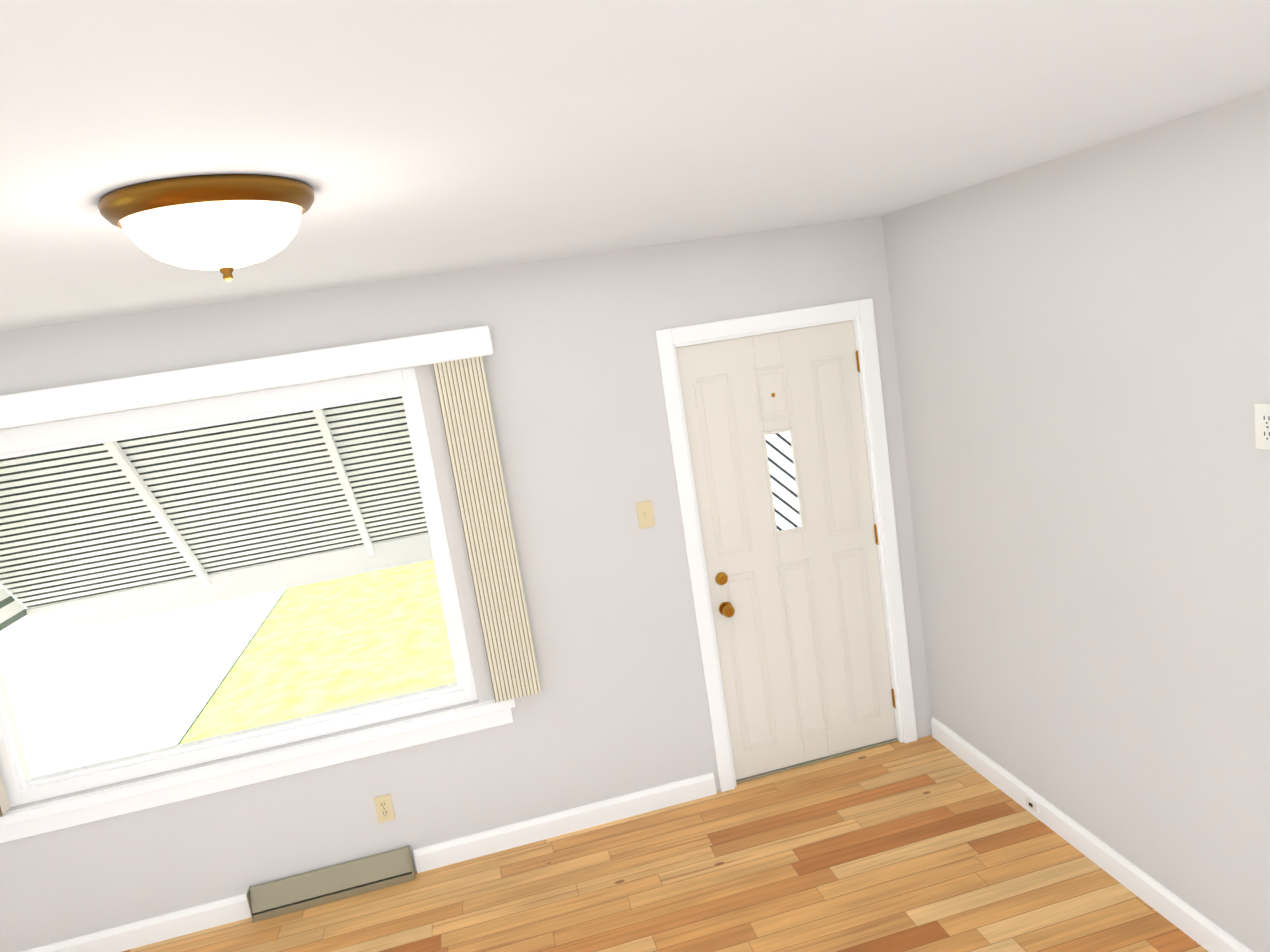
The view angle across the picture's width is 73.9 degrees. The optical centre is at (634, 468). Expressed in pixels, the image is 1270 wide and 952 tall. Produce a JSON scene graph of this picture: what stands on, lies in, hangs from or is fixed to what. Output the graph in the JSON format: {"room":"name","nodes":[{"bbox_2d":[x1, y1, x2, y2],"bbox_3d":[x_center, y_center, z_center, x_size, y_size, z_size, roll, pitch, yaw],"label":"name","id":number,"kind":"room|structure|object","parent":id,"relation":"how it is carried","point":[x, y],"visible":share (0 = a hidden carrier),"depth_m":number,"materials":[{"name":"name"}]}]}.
{"room":"living room","nodes":[
{"label":"living room","id":0,"kind":"room"},
{"bbox_2d":[0,216,931,951],"bbox_3d":[-0.991,0.499,3.593,4.990,2.501,0.150,-10,9,-11],"label":"wall","id":1,"kind":"structure","parent":0,"point":[616,706],"depth_m":3.60,"materials":[{"name":"paint"}]},
{"bbox_2d":[0,775,9,816],"bbox_3d":[-2.643,0.640,3.116,0.228,1.449,0.072,-10,9,-11],"label":"window blind slats","id":2,"kind":"object","parent":1,"relation":"hanging from","point":[4,806],"visible":1,"depth_m":3.26,"materials":[{"name":"fabric"}]},
{"bbox_2d":[21,893,250,951],"bbox_3d":[-2.321,1.960,3.398,1.470,0.102,0.017,-10,9,-11],"label":"baseboard","id":3,"kind":"structure","parent":1,"relation":"attached to","point":[144,932],"depth_m":3.46,"materials":[{"name":"white wood"}]},
{"bbox_2d":[0,367,432,636],"bbox_3d":[-1.875,0.080,4.005,2.570,1.337,1.196,-10,9,-11],"label":"canopy","id":4,"kind":"object","parent":1,"relation":"attached to","point":[364,545],"depth_m":4.19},
{"bbox_2d":[0,326,492,428],"bbox_3d":[-1.773,-0.301,3.183,2.465,0.118,0.104,-10,9,-11],"label":"valance","id":5,"kind":"object","parent":1,"relation":"attached to","point":[88,399],"depth_m":3.19,"materials":[{"name":"white wood"}]},
{"bbox_2d":[0,367,514,842],"bbox_3d":[-1.709,0.524,3.397,2.220,1.578,0.155,-10,9,-11],"label":"window","id":6,"kind":"structure","parent":1,"relation":"in","point":[21,785],"depth_m":3.42,"materials":[{"name":"white plastic"}]},
{"bbox_2d":[246,845,414,922],"bbox_3d":[-1.280,1.758,3.580,0.658,0.131,0.063,-10,9,-11],"label":"air vent","id":7,"kind":"object","parent":1,"relation":"in","point":[310,889],"visible":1,"depth_m":3.57,"materials":[{"name":"metal"}]},
{"bbox_2d":[373,794,394,822],"bbox_3d":[-1.073,1.458,3.616,0.070,0.118,0.008,-10,9,-11],"label":"outlet","id":8,"kind":"object","parent":1,"relation":"attached to","point":[384,808],"visible":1,"depth_m":3.61,"materials":[{"name":"beige plastic"}]},
{"bbox_2d":[432,356,540,702],"bbox_3d":[-0.610,0.267,3.521,0.200,1.449,0.072,-10,9,-11],"label":"window blind slats","id":9,"kind":"object","parent":1,"relation":"hanging from","point":[470,430],"visible":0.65,"depth_m":3.48,"materials":[{"name":"fabric"}]},
{"bbox_2d":[413,772,716,872],"bbox_3d":[-0.291,1.588,3.802,1.375,0.102,0.016,-10,9,-11],"label":"baseboard","id":10,"kind":"structure","parent":1,"relation":"attached to","point":[491,841],"depth_m":3.79,"materials":[{"name":"white wood"}]},
{"bbox_2d":[636,500,654,528],"bbox_3d":[0.048,0.204,3.701,0.070,0.118,0.014,-10,9,-11],"label":"light switch","id":11,"kind":"object","parent":1,"relation":"attached to","point":[645,514],"visible":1,"depth_m":3.70,"materials":[{"name":"beige plastic"}]},
{"bbox_2d":[655,298,916,791],"bbox_3d":[0.718,0.364,3.946,1.016,2.149,0.168,-10,9,-11],"label":"door frame","id":12,"kind":"structure","parent":1,"relation":"attached to","point":[860,313],"depth_m":3.84,"materials":[{"name":"wood"}]},
{"bbox_2d":[676,320,896,779],"bbox_3d":[0.741,0.404,3.910,0.864,2.051,0.106,-10,9,-11],"label":"door","id":13,"kind":"structure","parent":1,"relation":"in","point":[776,436],"depth_m":3.91,"materials":[{"name":"white wood"}]},
{"bbox_2d":[0,0,1269,331],"bbox_3d":[-0.549,-0.414,0.535,4.990,0.123,6.035,-10,9,-11],"label":"ceiling","id":14,"kind":"structure","parent":0,"point":[408,138],"depth_m":1.34,"materials":[{"name":"paint"}]},
{"bbox_2d":[97,174,314,281],"bbox_3d":[-0.732,-0.403,1.489,0.344,0.147,0.344,-10,9,-11],"label":"ceiling light fixture","id":15,"kind":"object","parent":14,"relation":"attached to","point":[225,225],"visible":1,"depth_m":1.38,"materials":[{"name":"white glass"}]},
{"bbox_2d":[122,735,1207,951],"bbox_3d":[-0.163,2.147,0.951,4.990,0.123,6.035,-10,9,-11],"label":"floor","id":16,"kind":"structure","parent":0,"point":[929,843],"depth_m":3.33,"materials":[{"name":"brown wood"}]},
{"bbox_2d":[883,88,1269,951],"bbox_3d":[1.980,0.439,1.208,0.150,2.501,5.735,-10,9,-11],"label":"wall","id":17,"kind":"structure","parent":0,"point":[1083,350],"depth_m":2.73,"materials":[{"name":"paint"}]},
{"bbox_2d":[1025,795,1039,812],"bbox_3d":[1.605,1.360,3.414,0.016,0.041,0.070,-10,9,-11],"label":"outlet","id":18,"kind":"object","parent":17,"relation":"attached to","point":[1032,804],"visible":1,"depth_m":3.40,"materials":[{"name":"white plastic"}]},
{"bbox_2d":[931,717,1252,951],"bbox_3d":[2.076,1.626,1.374,0.019,0.102,5.716,-10,9,-11],"label":"baseboard","id":19,"kind":"structure","parent":17,"relation":"attached to","point":[1203,931],"depth_m":3.07,"materials":[{"name":"white wood"}]},
{"bbox_2d":[1254,403,1269,449],"bbox_3d":[1.611,-0.105,2.148,0.008,0.118,0.070,-10,9,-11],"label":"electrical outlet","id":20,"kind":"object","parent":17,"relation":"attached to","point":[1262,425],"visible":1,"depth_m":2.16,"materials":[{"name":"white plastic"}]},
{"label":"outside","id":21,"kind":"structure","parent":0,"visible":0},
{"bbox_2d":[0,560,456,776],"bbox_3d":[2.166,-1.016,26.187,100.000,0.226,110.000,-10,9,-11],"label":"ground","id":22,"kind":"structure","parent":21,"point":[132,662],"depth_m":10.72,"materials":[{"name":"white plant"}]}
]}

